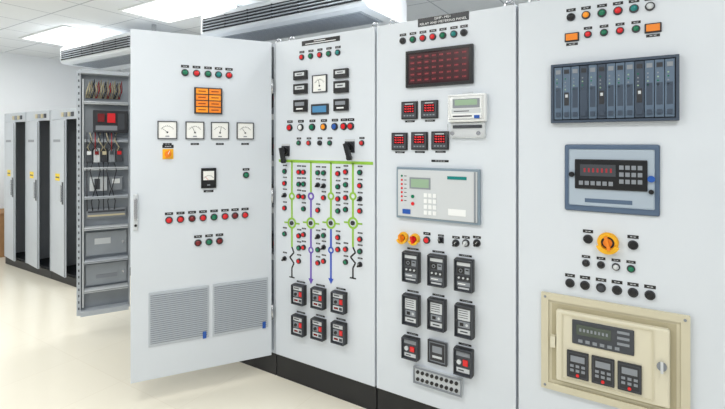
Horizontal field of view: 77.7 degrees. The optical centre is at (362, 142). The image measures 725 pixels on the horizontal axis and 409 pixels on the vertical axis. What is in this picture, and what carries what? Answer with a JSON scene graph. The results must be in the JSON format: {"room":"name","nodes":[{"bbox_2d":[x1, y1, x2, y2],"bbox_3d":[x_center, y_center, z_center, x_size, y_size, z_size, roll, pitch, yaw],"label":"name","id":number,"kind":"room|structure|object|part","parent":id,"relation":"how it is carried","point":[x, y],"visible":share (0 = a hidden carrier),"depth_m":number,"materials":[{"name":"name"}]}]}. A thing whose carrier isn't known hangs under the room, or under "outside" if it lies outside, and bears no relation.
{"room":"electrical room","nodes":[
{"label":"electrical room","id":0,"kind":"room"},
{"bbox_2d":[0,52,120,208],"bbox_3d":[-6.772,0.095,4.935,0.120,3.130,8.520,0,0,32],"label":"wall","id":1,"kind":"structure","parent":0,"point":[28,83],"depth_m":7.20,"materials":[{"name":"paint"}]},
{"bbox_2d":[121,68,130,110],"bbox_3d":[0.129,0.095,5.550,10.900,3.130,0.120,0,0,32],"label":"wall","id":2,"kind":"structure","parent":0,"point":[128,69],"depth_m":8.24,"materials":[{"name":"paint"}]},
{"bbox_2d":[0,257,365,408],"bbox_3d":[-2.142,1.635,1.946,10.900,0.050,8.400,0,0,32],"label":"floor","id":3,"kind":"structure","parent":0,"point":[52,357],"depth_m":3.17,"materials":[{"name":"tile"}]},
{"bbox_2d":[0,208,4,257],"bbox_3d":[-5.273,1.300,6.543,0.580,0.620,0.420,0,0,32],"label":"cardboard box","id":4,"kind":"object","parent":3,"relation":"on","point":[2,209],"visible":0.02,"depth_m":6.34,"materials":[{"name":"brown cardboard"}]},
{"bbox_2d":[4,112,26,270],"bbox_3d":[-4.338,0.610,6.104,0.644,2.000,0.806,0,0,32],"label":"tall cabinet","id":5,"kind":"object","parent":3,"relation":"on","point":[14,123],"visible":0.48,"depth_m":5.92,"materials":[{"name":"metal"}]},
{"bbox_3d":[-4.583,0.618,5.848,0.450,1.765,0.022,0,0,39],"label":"door","id":6,"kind":"part","parent":5,"relation":"part of","materials":[{"name":"paint"}]},
{"bbox_3d":[-4.469,0.565,5.727,0.040,0.250,0.025,0,0,39],"label":"handle","id":7,"kind":"part","parent":5,"relation":"part of","materials":[{"name":"silver metal"}]},
{"bbox_3d":[-4.501,-0.330,5.847,0.604,0.119,0.035,0,0,32],"label":"header rail","id":8,"kind":"part","parent":5,"relation":"part of","materials":[{"name":"metal"}]},
{"bbox_2d":[26,110,51,278],"bbox_3d":[-3.788,0.610,5.758,0.644,2.000,0.806,0,0,32],"label":"tall cabinet","id":9,"kind":"object","parent":3,"relation":"on","point":[38,123],"visible":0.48,"depth_m":5.56,"materials":[{"name":"metal"}]},
{"bbox_3d":[-4.033,0.618,5.501,0.450,1.765,0.022,0,0,39],"label":"door","id":10,"kind":"part","parent":9,"relation":"part of","materials":[{"name":"paint"}]},
{"bbox_3d":[-3.919,0.565,5.380,0.040,0.250,0.025,0,0,39],"label":"handle","id":11,"kind":"part","parent":9,"relation":"part of","materials":[{"name":"silver metal"}]},
{"bbox_3d":[-3.951,-0.330,5.500,0.604,0.119,0.035,0,0,32],"label":"header rail","id":12,"kind":"part","parent":9,"relation":"part of","materials":[{"name":"metal"}]},
{"bbox_2d":[51,108,130,286],"bbox_3d":[-3.239,0.610,5.411,0.644,2.000,0.806,0,0,32],"label":"tall cabinet","id":13,"kind":"object","parent":3,"relation":"on","point":[63,121],"visible":0.44,"depth_m":5.22,"materials":[{"name":"metal"}]},
{"bbox_3d":[-3.483,0.618,5.155,0.450,1.765,0.022,0,0,39],"label":"door","id":14,"kind":"part","parent":13,"relation":"part of","materials":[{"name":"paint"}]},
{"bbox_3d":[-3.369,0.565,5.034,0.040,0.250,0.025,0,0,39],"label":"handle","id":15,"kind":"part","parent":13,"relation":"part of","materials":[{"name":"silver metal"}]},
{"bbox_3d":[-3.401,-0.330,5.154,0.604,0.119,0.035,0,0,32],"label":"header rail","id":16,"kind":"part","parent":13,"relation":"part of","materials":[{"name":"metal"}]},
{"bbox_2d":[77,69,129,316],"bbox_3d":[-1.695,0.431,4.028,1.008,2.358,1.201,0,0,32],"label":"tall cabinet","id":17,"kind":"object","parent":3,"relation":"on","point":[103,97],"visible":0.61,"depth_m":3.86,"materials":[{"name":"silver metal"}]},
{"bbox_3d":[-2.374,0.406,3.797,0.038,1.981,0.061,0,0,-29],"label":"slotted rail","id":18,"kind":"part","parent":17,"relation":"part of","materials":[{"name":"grey metal"}]},
{"bbox_3d":[-2.201,1.246,3.871,0.326,0.022,0.102,0,0,-29],"label":"mounting rail","id":19,"kind":"part","parent":17,"relation":"part of","materials":[{"name":"grey metal"}]},
{"bbox_3d":[-2.201,1.002,3.871,0.326,0.022,0.102,0,0,-29],"label":"mounting rail","id":20,"kind":"part","parent":17,"relation":"part of","materials":[{"name":"metal"}]},
{"bbox_3d":[-2.201,0.723,3.871,0.326,0.022,0.102,0,0,-29],"label":"mounting rail","id":21,"kind":"part","parent":17,"relation":"part of","materials":[{"name":"grey plastic"}]},
{"bbox_3d":[-2.201,0.462,3.871,0.326,0.022,0.102,0,0,-29],"label":"mounting rail","id":22,"kind":"part","parent":17,"relation":"part of","materials":[{"name":"metal"}]},
{"bbox_3d":[-2.201,0.218,3.871,0.326,0.022,0.102,0,0,-29],"label":"mounting rail","id":23,"kind":"part","parent":17,"relation":"part of","materials":[{"name":"grey plastic"}]},
{"bbox_3d":[-2.201,-0.017,3.871,0.326,0.022,0.102,0,0,-29],"label":"mounting rail","id":24,"kind":"part","parent":17,"relation":"part of","materials":[{"name":"metal"}]},
{"bbox_3d":[-2.201,-0.340,3.871,0.326,0.022,0.102,0,0,-29],"label":"mounting rail","id":25,"kind":"part","parent":17,"relation":"part of","materials":[{"name":"grey plastic"}]},
{"bbox_3d":[-2.217,1.124,3.900,0.307,0.180,0.036,0,0,-29],"label":"blank plate","id":26,"kind":"part","parent":17,"relation":"part of","materials":[{"name":"silver metal"}]},
{"bbox_3d":[-2.217,0.862,3.900,0.307,0.200,0.036,0,0,-29],"label":"blank plate","id":27,"kind":"part","parent":17,"relation":"part of","materials":[{"name":"silver metal"}]},
{"bbox_2d":[276,22,378,408],"bbox_3d":[-0.064,0.431,3.203,0.800,2.358,0.858,0,0,32],"label":"tall cabinet","id":28,"kind":"object","parent":3,"relation":"on","point":[326,85],"visible":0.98,"depth_m":2.86,"materials":[{"name":"metal"}]},
{"bbox_2d":[131,29,281,383],"bbox_3d":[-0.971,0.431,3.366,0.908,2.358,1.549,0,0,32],"label":"door","id":29,"kind":"structure","parent":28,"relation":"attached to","point":[203,108],"depth_m":2.89,"materials":[{"name":"silver metal"}]},
{"bbox_3d":[-1.371,0.419,2.720,0.026,0.220,0.030,0,0,-25],"label":"door handle","id":30,"kind":"part","parent":29,"relation":"part of","materials":[{"name":"grey plastic"}]},
{"bbox_2d":[163,149,172,158],"bbox_3d":[-1.212,0.069,2.805,0.062,0.062,0.012,0,0,-25],"label":"switch","id":31,"kind":"object","parent":29,"relation":"attached to","point":[167,153],"depth_m":2.80,"materials":[{"name":"orange plastic"}]},
{"bbox_3d":[-1.214,0.021,2.810,0.065,0.020,0.002,0,0,-25],"label":"name plate","id":32,"kind":"part","parent":29,"relation":"part of","materials":[{"name":"black plastic"}]},
{"bbox_2d":[165,217,172,223],"bbox_3d":[-1.207,0.482,2.808,0.045,0.045,0.011,0,0,-25],"label":"lamp","id":33,"kind":"object","parent":29,"relation":"attached to","point":[168,220],"depth_m":2.80,"materials":[{"name":"red plastic"}]},
{"bbox_2d":[148,285,208,346],"bbox_3d":[-1.153,1.087,2.837,0.354,0.334,0.006,0,0,-25],"label":"vent","id":34,"kind":"object","parent":29,"relation":"attached to","point":[178,315],"depth_m":2.83,"materials":[{"name":"grey plastic"}]},
{"bbox_2d":[177,216,183,222],"bbox_3d":[-1.147,0.482,2.837,0.045,0.045,0.011,0,0,-25],"label":"lamp","id":35,"kind":"object","parent":29,"relation":"attached to","point":[180,219],"depth_m":2.83,"materials":[{"name":"red plastic"}]},
{"bbox_2d":[181,69,188,75],"bbox_3d":[-1.123,-0.446,2.848,0.045,0.045,0.011,0,0,-25],"label":"lamp","id":36,"kind":"object","parent":29,"relation":"attached to","point":[184,72],"depth_m":2.84,"materials":[{"name":"teal plastic"}]},
{"bbox_2d":[188,215,195,221],"bbox_3d":[-1.085,0.482,2.866,0.045,0.045,0.011,0,0,-25],"label":"lamp","id":37,"kind":"object","parent":29,"relation":"attached to","point":[191,218],"depth_m":2.86,"materials":[{"name":"red plastic"}]},
{"bbox_2d":[193,70,199,76],"bbox_3d":[-1.061,-0.446,2.877,0.045,0.045,0.011,0,0,-25],"label":"lamp","id":38,"kind":"object","parent":29,"relation":"attached to","point":[196,73],"depth_m":2.87,"materials":[{"name":"red plastic"}]},
{"bbox_2d":[194,239,201,245],"bbox_3d":[-1.053,0.640,2.881,0.045,0.045,0.011,0,0,-25],"label":"lamp","id":39,"kind":"object","parent":29,"relation":"attached to","point":[197,242],"depth_m":2.88,"materials":[{"name":"red plastic"}]},
{"bbox_2d":[199,214,206,220],"bbox_3d":[-1.025,0.482,2.894,0.045,0.045,0.011,0,0,-25],"label":"lamp","id":40,"kind":"object","parent":29,"relation":"attached to","point":[202,217],"depth_m":2.89,"materials":[{"name":"red plastic"}]},
{"bbox_3d":[-0.995,-0.272,2.904,0.172,0.168,0.020,0,0,-25],"label":"warning light panel","id":41,"kind":"part","parent":29,"relation":"part of","materials":[{"name":"orange plastic"}]},
{"bbox_2d":[204,71,211,76],"bbox_3d":[-0.998,-0.446,2.908,0.045,0.045,0.011,0,0,-25],"label":"lamp","id":42,"kind":"object","parent":29,"relation":"attached to","point":[206,73],"depth_m":2.90,"materials":[{"name":"teal plastic"}]},
{"bbox_2d":[205,238,212,244],"bbox_3d":[-0.992,0.640,2.910,0.045,0.045,0.011,0,0,-25],"label":"lamp","id":43,"kind":"object","parent":29,"relation":"attached to","point":[208,241],"depth_m":2.91,"materials":[{"name":"teal plastic"}]},
{"bbox_2d":[210,214,217,220],"bbox_3d":[-0.964,0.482,2.924,0.045,0.045,0.011,0,0,-25],"label":"lamp","id":44,"kind":"object","parent":29,"relation":"attached to","point":[213,217],"depth_m":2.92,"materials":[{"name":"teal plastic"}]},
{"bbox_2d":[215,71,221,77],"bbox_3d":[-0.939,-0.446,2.936,0.045,0.045,0.011,0,0,-25],"label":"lamp","id":45,"kind":"object","parent":29,"relation":"attached to","point":[218,74],"depth_m":2.93,"materials":[{"name":"teal plastic"}]},
{"bbox_2d":[216,237,222,243],"bbox_3d":[-0.933,0.640,2.938,0.045,0.045,0.011,0,0,-25],"label":"lamp","id":46,"kind":"object","parent":29,"relation":"attached to","point":[219,240],"depth_m":2.93,"materials":[{"name":"red plastic"}]},
{"bbox_2d":[221,213,228,219],"bbox_3d":[-0.901,0.482,2.953,0.045,0.045,0.011,0,0,-25],"label":"lamp","id":47,"kind":"object","parent":29,"relation":"attached to","point":[224,216],"depth_m":2.95,"materials":[{"name":"red plastic"}]},
{"bbox_2d":[226,72,232,78],"bbox_3d":[-0.878,-0.446,2.964,0.045,0.045,0.011,0,0,-25],"label":"lamp","id":48,"kind":"object","parent":29,"relation":"attached to","point":[229,75],"depth_m":2.96,"materials":[{"name":"red plastic"}]},
{"bbox_2d":[232,212,238,218],"bbox_3d":[-0.844,0.482,2.981,0.045,0.045,0.011,0,0,-25],"label":"lamp","id":49,"kind":"object","parent":29,"relation":"attached to","point":[235,215],"depth_m":2.98,"materials":[{"name":"red plastic"}]},
{"bbox_2d":[213,277,267,336],"bbox_3d":[-0.809,1.087,2.999,0.363,0.340,0.006,0,0,-25],"label":"vent","id":50,"kind":"object","parent":29,"relation":"attached to","point":[240,304],"depth_m":2.99,"materials":[{"name":"grey plastic"}]},
{"bbox_2d":[242,212,247,217],"bbox_3d":[-0.784,0.482,3.009,0.045,0.045,0.011,0,0,-25],"label":"lamp","id":51,"kind":"object","parent":29,"relation":"attached to","point":[244,214],"depth_m":3.00,"materials":[{"name":"red plastic"}]},
{"bbox_2d":[243,172,248,177],"bbox_3d":[-0.779,0.214,3.011,0.043,0.043,0.011,0,0,-25],"label":"lamp","id":52,"kind":"object","parent":29,"relation":"attached to","point":[245,174],"depth_m":3.00,"materials":[{"name":"teal plastic"}]},
{"bbox_3d":[-0.610,0.383,3.942,0.804,1.949,0.010,0,0,32],"label":"mounting plate","id":53,"kind":"part","parent":29,"relation":"part of","materials":[{"name":"metal"}]},
{"bbox_2d":[279,144,289,162],"bbox_3d":[-0.534,0.070,3.026,0.070,0.130,0.058,0,0,32],"label":"switch","id":54,"kind":"object","parent":28,"relation":"attached to","point":[284,150],"depth_m":3.03,"materials":[{"name":"black plastic"}]},
{"bbox_3d":[-0.427,1.199,2.948,0.096,0.126,0.016,0,0,32],"label":"frame","id":55,"kind":"part","parent":28,"relation":"part of","materials":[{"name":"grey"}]},
{"bbox_3d":[-0.427,0.997,2.948,0.096,0.126,0.016,0,0,32],"label":"frame","id":56,"kind":"part","parent":28,"relation":"part of","materials":[{"name":"grey plastic"}]},
{"bbox_3d":[-0.290,1.188,2.861,0.096,0.126,0.016,0,0,32],"label":"frame","id":57,"kind":"part","parent":28,"relation":"part of","materials":[{"name":"grey plastic"}]},
{"bbox_3d":[-0.290,0.992,2.861,0.096,0.126,0.016,0,0,32],"label":"frame","id":58,"kind":"part","parent":28,"relation":"part of","materials":[{"name":"grey plastic"}]},
{"bbox_3d":[-0.271,-0.655,2.893,0.307,0.032,0.002,0,0,32],"label":"header plate","id":59,"kind":"part","parent":28,"relation":"part of","materials":[{"name":"black plastic"}]},
{"bbox_3d":[-0.154,1.177,2.776,0.096,0.126,0.016,0,0,32],"label":"frame","id":60,"kind":"part","parent":28,"relation":"part of","materials":[{"name":"grey plastic"}]},
{"bbox_3d":[-0.154,0.987,2.776,0.096,0.126,0.016,0,0,32],"label":"frame","id":61,"kind":"part","parent":28,"relation":"part of","materials":[{"name":"grey plastic"}]},
{"bbox_2d":[335,49,340,55],"bbox_3d":[-0.157,-0.566,2.816,0.039,0.039,0.011,0,0,32],"label":"lamp","id":62,"kind":"object","parent":28,"relation":"attached to","point":[337,51],"depth_m":2.81,"materials":[{"name":"teal plastic"}]},
{"bbox_2d":[343,139,354,160],"bbox_3d":[-0.091,0.041,2.746,0.074,0.130,0.058,0,0,32],"label":"switch","id":63,"kind":"object","parent":28,"relation":"attached to","point":[348,144],"depth_m":2.75,"materials":[{"name":"black plastic"}]},
{"bbox_2d":[377,0,517,408],"bbox_3d":[0.621,0.431,2.770,0.813,2.358,0.858,0,0,32],"label":"tall cabinet","id":64,"kind":"object","parent":3,"relation":"on","point":[447,85],"visible":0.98,"depth_m":2.42,"materials":[{"name":"metal"}]},
{"bbox_3d":[0.220,0.538,2.546,0.025,0.042,0.043,0,0,32],"label":"knob","id":65,"kind":"part","parent":64,"relation":"part of","materials":[{"name":"orange plastic"}]},
{"bbox_2d":[399,37,405,43],"bbox_3d":[0.229,-0.584,2.573,0.039,0.039,0.011,0,0,32],"label":"lamp","id":66,"kind":"object","parent":64,"relation":"attached to","point":[402,40],"depth_m":2.57,"materials":[{"name":"black plastic"}]},
{"bbox_3d":[0.263,1.151,2.513,0.096,0.116,0.016,0,0,32],"label":"frame","id":67,"kind":"part","parent":64,"relation":"part of","materials":[{"name":"grey plastic"}]},
{"bbox_3d":[0.265,0.935,2.511,0.096,0.165,0.016,0,0,32],"label":"frame","id":68,"kind":"part","parent":64,"relation":"part of","materials":[{"name":"grey plastic"}]},
{"bbox_3d":[0.265,0.695,2.511,0.096,0.165,0.016,0,0,32],"label":"frame","id":69,"kind":"part","parent":64,"relation":"part of","materials":[{"name":"grey plastic"}]},
{"bbox_2d":[409,36,415,42],"bbox_3d":[0.282,-0.584,2.539,0.039,0.039,0.011,0,0,32],"label":"lamp","id":70,"kind":"object","parent":64,"relation":"attached to","point":[412,39],"depth_m":2.53,"materials":[{"name":"teal plastic"}]},
{"bbox_3d":[0.281,0.538,2.507,0.024,0.040,0.043,0,0,32],"label":"knob","id":71,"kind":"part","parent":64,"relation":"part of","materials":[{"name":"red plastic"}]},
{"bbox_2d":[419,35,425,41],"bbox_3d":[0.335,-0.584,2.506,0.039,0.039,0.011,0,0,32],"label":"lamp","id":72,"kind":"object","parent":64,"relation":"attached to","point":[422,38],"depth_m":2.50,"materials":[{"name":"red plastic"}]},
{"bbox_2d":[429,33,435,39],"bbox_3d":[0.385,-0.584,2.474,0.039,0.039,0.011,0,0,32],"label":"lamp","id":73,"kind":"object","parent":64,"relation":"attached to","point":[432,36],"depth_m":2.47,"materials":[{"name":"red plastic"}]},
{"bbox_3d":[0.395,0.930,2.429,0.096,0.165,0.016,0,0,32],"label":"frame","id":74,"kind":"part","parent":64,"relation":"part of","materials":[{"name":"grey plastic"}]},
{"bbox_3d":[0.395,0.692,2.429,0.096,0.165,0.016,0,0,32],"label":"frame","id":75,"kind":"part","parent":64,"relation":"part of","materials":[{"name":"grey plastic"}]},
{"bbox_3d":[0.423,0.098,2.456,0.100,0.012,0.002,0,0,32],"label":"name plate","id":76,"kind":"part","parent":64,"relation":"part of","materials":[{"name":"black plastic"}]},
{"bbox_2d":[438,237,443,242],"bbox_3d":[0.420,0.529,2.442,0.032,0.032,0.028,0,0,32],"label":"switch","id":77,"kind":"object","parent":64,"relation":"attached to","point":[440,239],"depth_m":2.44,"materials":[{"name":"black plastic"}]},
{"bbox_2d":[439,32,445,38],"bbox_3d":[0.435,-0.584,2.443,0.039,0.039,0.011,0,0,32],"label":"lamp","id":78,"kind":"object","parent":64,"relation":"attached to","point":[442,35],"depth_m":2.44,"materials":[{"name":"teal plastic"}]},
{"bbox_3d":[0.436,-0.673,2.447,0.295,0.046,0.002,0,0,32],"label":"header plate","id":79,"kind":"part","parent":64,"relation":"part of","materials":[{"name":"grey plastic"}]},
{"bbox_2d":[450,30,456,37],"bbox_3d":[0.488,-0.584,2.409,0.039,0.039,0.011,0,0,32],"label":"lamp","id":80,"kind":"object","parent":64,"relation":"attached to","point":[453,33],"depth_m":2.40,"materials":[{"name":"teal plastic"}]},
{"bbox_2d":[452,239,459,246],"bbox_3d":[0.493,0.535,2.396,0.040,0.040,0.028,0,0,32],"label":"switch","id":81,"kind":"object","parent":64,"relation":"attached to","point":[455,242],"depth_m":2.40,"materials":[{"name":"black plastic"}]},
{"bbox_3d":[0.498,0.368,2.378,0.097,0.035,0.002,0,0,32],"label":"type plate","id":82,"kind":"part","parent":64,"relation":"part of","materials":[{"name":"white plastic"}]},
{"bbox_3d":[0.522,1.148,2.349,0.096,0.136,0.016,0,0,32],"label":"frame","id":83,"kind":"part","parent":64,"relation":"part of","materials":[{"name":"grey plastic"}]},
{"bbox_3d":[0.527,0.933,2.346,0.096,0.165,0.016,0,0,32],"label":"frame","id":84,"kind":"part","parent":64,"relation":"part of","materials":[{"name":"grey plastic"}]},
{"bbox_3d":[0.524,0.693,2.348,0.096,0.165,0.016,0,0,32],"label":"frame","id":85,"kind":"part","parent":64,"relation":"part of","materials":[{"name":"grey plastic"}]},
{"bbox_2d":[460,29,467,35],"bbox_3d":[0.535,-0.584,2.380,0.039,0.039,0.011,0,0,32],"label":"lamp","id":86,"kind":"object","parent":64,"relation":"attached to","point":[463,32],"depth_m":2.37,"materials":[{"name":"black plastic"}]},
{"bbox_2d":[462,239,469,246],"bbox_3d":[0.539,0.529,2.367,0.040,0.040,0.028,0,0,32],"label":"switch","id":87,"kind":"object","parent":64,"relation":"attached to","point":[465,242],"depth_m":2.37,"materials":[{"name":"grey plastic"}]},
{"bbox_2d":[473,239,480,246],"bbox_3d":[0.590,0.522,2.335,0.040,0.040,0.028,0,0,32],"label":"switch","id":88,"kind":"object","parent":64,"relation":"attached to","point":[476,242],"depth_m":2.34,"materials":[{"name":"black plastic"}]},
{"bbox_2d":[518,0,724,408],"bbox_3d":[1.346,0.431,2.308,0.899,2.358,0.868,0,0,32],"label":"tall cabinet","id":89,"kind":"object","parent":3,"relation":"on","point":[621,103],"visible":1,"depth_m":1.98,"materials":[{"name":"metal"}]},
{"bbox_3d":[0.973,0.620,2.109,0.042,0.014,0.002,0,0,32],"label":"name plate","id":90,"kind":"part","parent":89,"relation":"part of","materials":[{"name":"black plastic"}]},
{"bbox_3d":[0.976,-0.622,2.107,0.040,0.014,0.002,0,0,32],"label":"name plate","id":91,"kind":"part","parent":89,"relation":"part of","materials":[{"name":"black plastic"}]},
{"bbox_2d":[567,13,574,20],"bbox_3d":[0.974,-0.589,2.103,0.038,0.038,0.011,0,0,32],"label":"lamp","id":92,"kind":"object","parent":89,"relation":"attached to","point":[570,16],"depth_m":2.10,"materials":[{"name":"black plastic"}]},
{"bbox_3d":[0.980,-0.462,2.105,0.050,0.012,0.002,0,0,32],"label":"name plate","id":93,"kind":"part","parent":89,"relation":"part of","materials":[{"name":"black plastic"}]},
{"bbox_3d":[1.026,0.620,2.076,0.042,0.014,0.002,0,0,32],"label":"name plate","id":94,"kind":"part","parent":89,"relation":"part of","materials":[{"name":"black plastic"}]},
{"bbox_3d":[1.030,-0.622,2.073,0.040,0.014,0.002,0,0,32],"label":"name plate","id":95,"kind":"part","parent":89,"relation":"part of","materials":[{"name":"black plastic"}]},
{"bbox_2d":[582,259,589,266],"bbox_3d":[1.027,0.553,2.070,0.033,0.033,0.011,0,0,32],"label":"lamp","id":96,"kind":"object","parent":89,"relation":"attached to","point":[585,262],"depth_m":2.07,"materials":[{"name":"black plastic"}]},
{"bbox_2d":[581,11,590,18],"bbox_3d":[1.027,-0.589,2.070,0.038,0.038,0.011,0,0,32],"label":"lamp","id":97,"kind":"object","parent":89,"relation":"attached to","point":[584,14],"depth_m":2.06,"materials":[{"name":"orange plastic"}]},
{"bbox_3d":[1.037,0.406,2.069,0.042,0.014,0.002,0,0,32],"label":"name plate","id":98,"kind":"part","parent":89,"relation":"part of","materials":[{"name":"black plastic"}]},
{"bbox_2d":[584,31,591,37],"bbox_3d":[1.034,-0.499,2.065,0.033,0.033,0.011,0,0,32],"label":"lamp","id":99,"kind":"object","parent":89,"relation":"attached to","point":[587,34],"depth_m":2.06,"materials":[{"name":"red plastic"}]},
{"bbox_3d":[1.081,0.620,2.041,0.042,0.014,0.002,0,0,32],"label":"name plate","id":100,"kind":"part","parent":89,"relation":"part of","materials":[{"name":"black plastic"}]},
{"bbox_2d":[597,261,604,268],"bbox_3d":[1.079,0.553,2.037,0.033,0.033,0.011,0,0,32],"label":"lamp","id":101,"kind":"object","parent":89,"relation":"attached to","point":[600,264],"depth_m":2.03,"materials":[{"name":"black plastic"}]},
{"bbox_3d":[1.085,-0.622,2.039,0.040,0.014,0.002,0,0,32],"label":"name plate","id":102,"kind":"part","parent":89,"relation":"part of","materials":[{"name":"black plastic"}]},
{"bbox_2d":[597,9,606,16],"bbox_3d":[1.083,-0.589,2.035,0.038,0.038,0.011,0,0,32],"label":"lamp","id":103,"kind":"object","parent":89,"relation":"attached to","point":[600,12],"depth_m":2.03,"materials":[{"name":"green plastic"}]},
{"bbox_2d":[600,29,607,35],"bbox_3d":[1.089,-0.499,2.030,0.033,0.033,0.011,0,0,32],"label":"lamp","id":104,"kind":"object","parent":89,"relation":"attached to","point":[603,32],"depth_m":2.02,"materials":[{"name":"teal plastic"}]},
{"bbox_3d":[1.088,0.446,1.998,0.036,0.061,0.043,0,0,32],"label":"knob","id":105,"kind":"part","parent":89,"relation":"part of","materials":[{"name":"orange plastic"}]},
{"bbox_2d":[612,263,619,270],"bbox_3d":[1.129,0.553,2.005,0.033,0.033,0.011,0,0,32],"label":"lamp","id":106,"kind":"object","parent":89,"relation":"attached to","point":[615,266],"depth_m":2.00,"materials":[{"name":"grey plastic"}]},
{"bbox_3d":[1.135,0.620,2.007,0.042,0.014,0.002,0,0,32],"label":"name plate","id":107,"kind":"part","parent":89,"relation":"part of","materials":[{"name":"black plastic"}]},
{"bbox_3d":[1.138,-0.622,2.005,0.040,0.014,0.002,0,0,32],"label":"name plate","id":108,"kind":"part","parent":89,"relation":"part of","materials":[{"name":"black plastic"}]},
{"bbox_2d":[613,6,622,14],"bbox_3d":[1.136,-0.589,2.001,0.038,0.038,0.011,0,0,32],"label":"lamp","id":109,"kind":"object","parent":89,"relation":"attached to","point":[617,10],"depth_m":2.00,"materials":[{"name":"red plastic"}]},
{"bbox_2d":[616,27,623,34],"bbox_3d":[1.142,-0.499,1.997,0.033,0.033,0.011,0,0,32],"label":"lamp","id":110,"kind":"object","parent":89,"relation":"attached to","point":[619,30],"depth_m":1.99,"materials":[{"name":"red plastic"}]},
{"bbox_2d":[627,265,634,272],"bbox_3d":[1.178,0.553,1.974,0.033,0.033,0.011,0,0,32],"label":"lamp","id":111,"kind":"object","parent":89,"relation":"attached to","point":[630,268],"depth_m":1.97,"materials":[{"name":"teal plastic"}]},
{"bbox_3d":[1.187,0.620,1.974,0.042,0.014,0.002,0,0,32],"label":"name plate","id":112,"kind":"part","parent":89,"relation":"part of","materials":[{"name":"black plastic"}]},
{"bbox_3d":[1.187,0.412,1.974,0.042,0.014,0.002,0,0,32],"label":"name plate","id":113,"kind":"part","parent":89,"relation":"part of","materials":[{"name":"black plastic"}]},
{"bbox_2d":[629,4,638,12],"bbox_3d":[1.188,-0.589,1.968,0.038,0.038,0.011,0,0,32],"label":"lamp","id":114,"kind":"object","parent":89,"relation":"attached to","point":[633,8],"depth_m":1.96,"materials":[{"name":"teal plastic"}]},
{"bbox_2d":[632,25,639,32],"bbox_3d":[1.194,-0.499,1.964,0.033,0.033,0.011,0,0,32],"label":"lamp","id":115,"kind":"object","parent":89,"relation":"attached to","point":[635,28],"depth_m":1.96,"materials":[{"name":"teal plastic"}]},
{"bbox_3d":[1.240,0.620,1.941,0.042,0.014,0.002,0,0,32],"label":"name plate","id":116,"kind":"part","parent":89,"relation":"part of","materials":[{"name":"black plastic"}]},
{"bbox_2d":[645,2,654,10],"bbox_3d":[1.238,-0.589,1.937,0.038,0.038,0.011,0,0,32],"label":"lamp","id":117,"kind":"object","parent":89,"relation":"attached to","point":[649,6],"depth_m":1.93,"materials":[{"name":"grey plastic"}]},
{"bbox_3d":[1.231,0.154,1.919,0.028,0.028,0.012,0,0,32],"label":"knob","id":118,"kind":"part","parent":89,"relation":"part of","materials":[{"name":"blue plastic"}]},
{"bbox_3d":[1.249,-0.462,1.935,0.050,0.012,0.002,0,0,32],"label":"name plate","id":119,"kind":"part","parent":89,"relation":"part of","materials":[{"name":"black plastic"}]},
{"bbox_2d":[0,0,537,59],"bbox_3d":[-2.142,-1.430,1.946,10.900,0.080,8.400,0,0,32],"label":"ceiling","id":120,"kind":"structure","parent":0,"point":[18,18],"depth_m":4.95,"materials":[{"name":"paint"}]},
{"bbox_2d":[19,25,113,46],"bbox_3d":[-3.866,-1.383,5.869,1.200,0.012,0.600,0,0,32],"label":"recessed light","id":121,"kind":"object","parent":120,"relation":"in","point":[63,35],"visible":0.89,"depth_m":5.83,"materials":[{"name":"white plastic"}]},
{"bbox_2d":[60,24,155,70],"bbox_3d":[-3.018,-1.195,5.620,1.600,0.388,0.698,0,0,32],"label":"air conditioner","id":122,"kind":"object","parent":120,"relation":"hanging from","point":[112,53],"visible":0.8,"depth_m":5.41,"materials":[{"name":"white plastic"}]},
{"bbox_2d":[60,36,129,59],"bbox_3d":[-3.199,-1.115,5.333,1.540,0.120,0.019,0,0,32],"label":"grille","id":123,"kind":"object","parent":122,"relation":"attached to","point":[116,44],"depth_m":5.29,"materials":[{"name":"grey"}]},
{"bbox_2d":[73,54,130,68],"bbox_3d":[-3.051,-1.006,5.568,1.400,0.009,0.340,0,0,32],"label":"grille","id":124,"kind":"object","parent":122,"relation":"attached to","point":[124,59],"depth_m":5.60,"materials":[{"name":"grey"}]},
{"bbox_2d":[118,0,241,23],"bbox_3d":[-1.878,-1.383,4.616,1.200,0.012,0.600,0,0,32],"label":"recessed light","id":125,"kind":"object","parent":120,"relation":"in","point":[167,11],"visible":0.92,"depth_m":4.62,"materials":[{"name":"white plastic"}]},
{"bbox_2d":[201,0,406,43],"bbox_3d":[-0.586,-1.195,4.087,1.850,0.388,0.698,0,0,32],"label":"air conditioner","id":126,"kind":"object","parent":120,"relation":"hanging from","point":[268,20],"visible":0.8,"depth_m":3.82,"materials":[{"name":"white plastic"}]},
{"bbox_2d":[201,0,360,31],"bbox_3d":[-0.767,-1.115,3.800,1.790,0.120,0.019,0,0,32],"label":"grille","id":127,"kind":"object","parent":126,"relation":"attached to","point":[277,10],"depth_m":3.83,"materials":[{"name":"grey metal"}]},
{"bbox_2d":[222,11,382,41],"bbox_3d":[-0.619,-1.006,4.035,1.650,0.009,0.340,0,0,32],"label":"grille","id":128,"kind":"object","parent":126,"relation":"attached to","point":[356,18],"depth_m":3.90,"materials":[{"name":"grey metal"}]},
{"bbox_2d":[311,103,328,114],"bbox_3d":[-0.274,-0.217,2.889,0.137,0.068,0.012,0,0,32],"label":"display screen","id":129,"kind":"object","parent":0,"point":[327,104],"depth_m":2.87,"materials":[{"name":"blue glass"}]}
]}

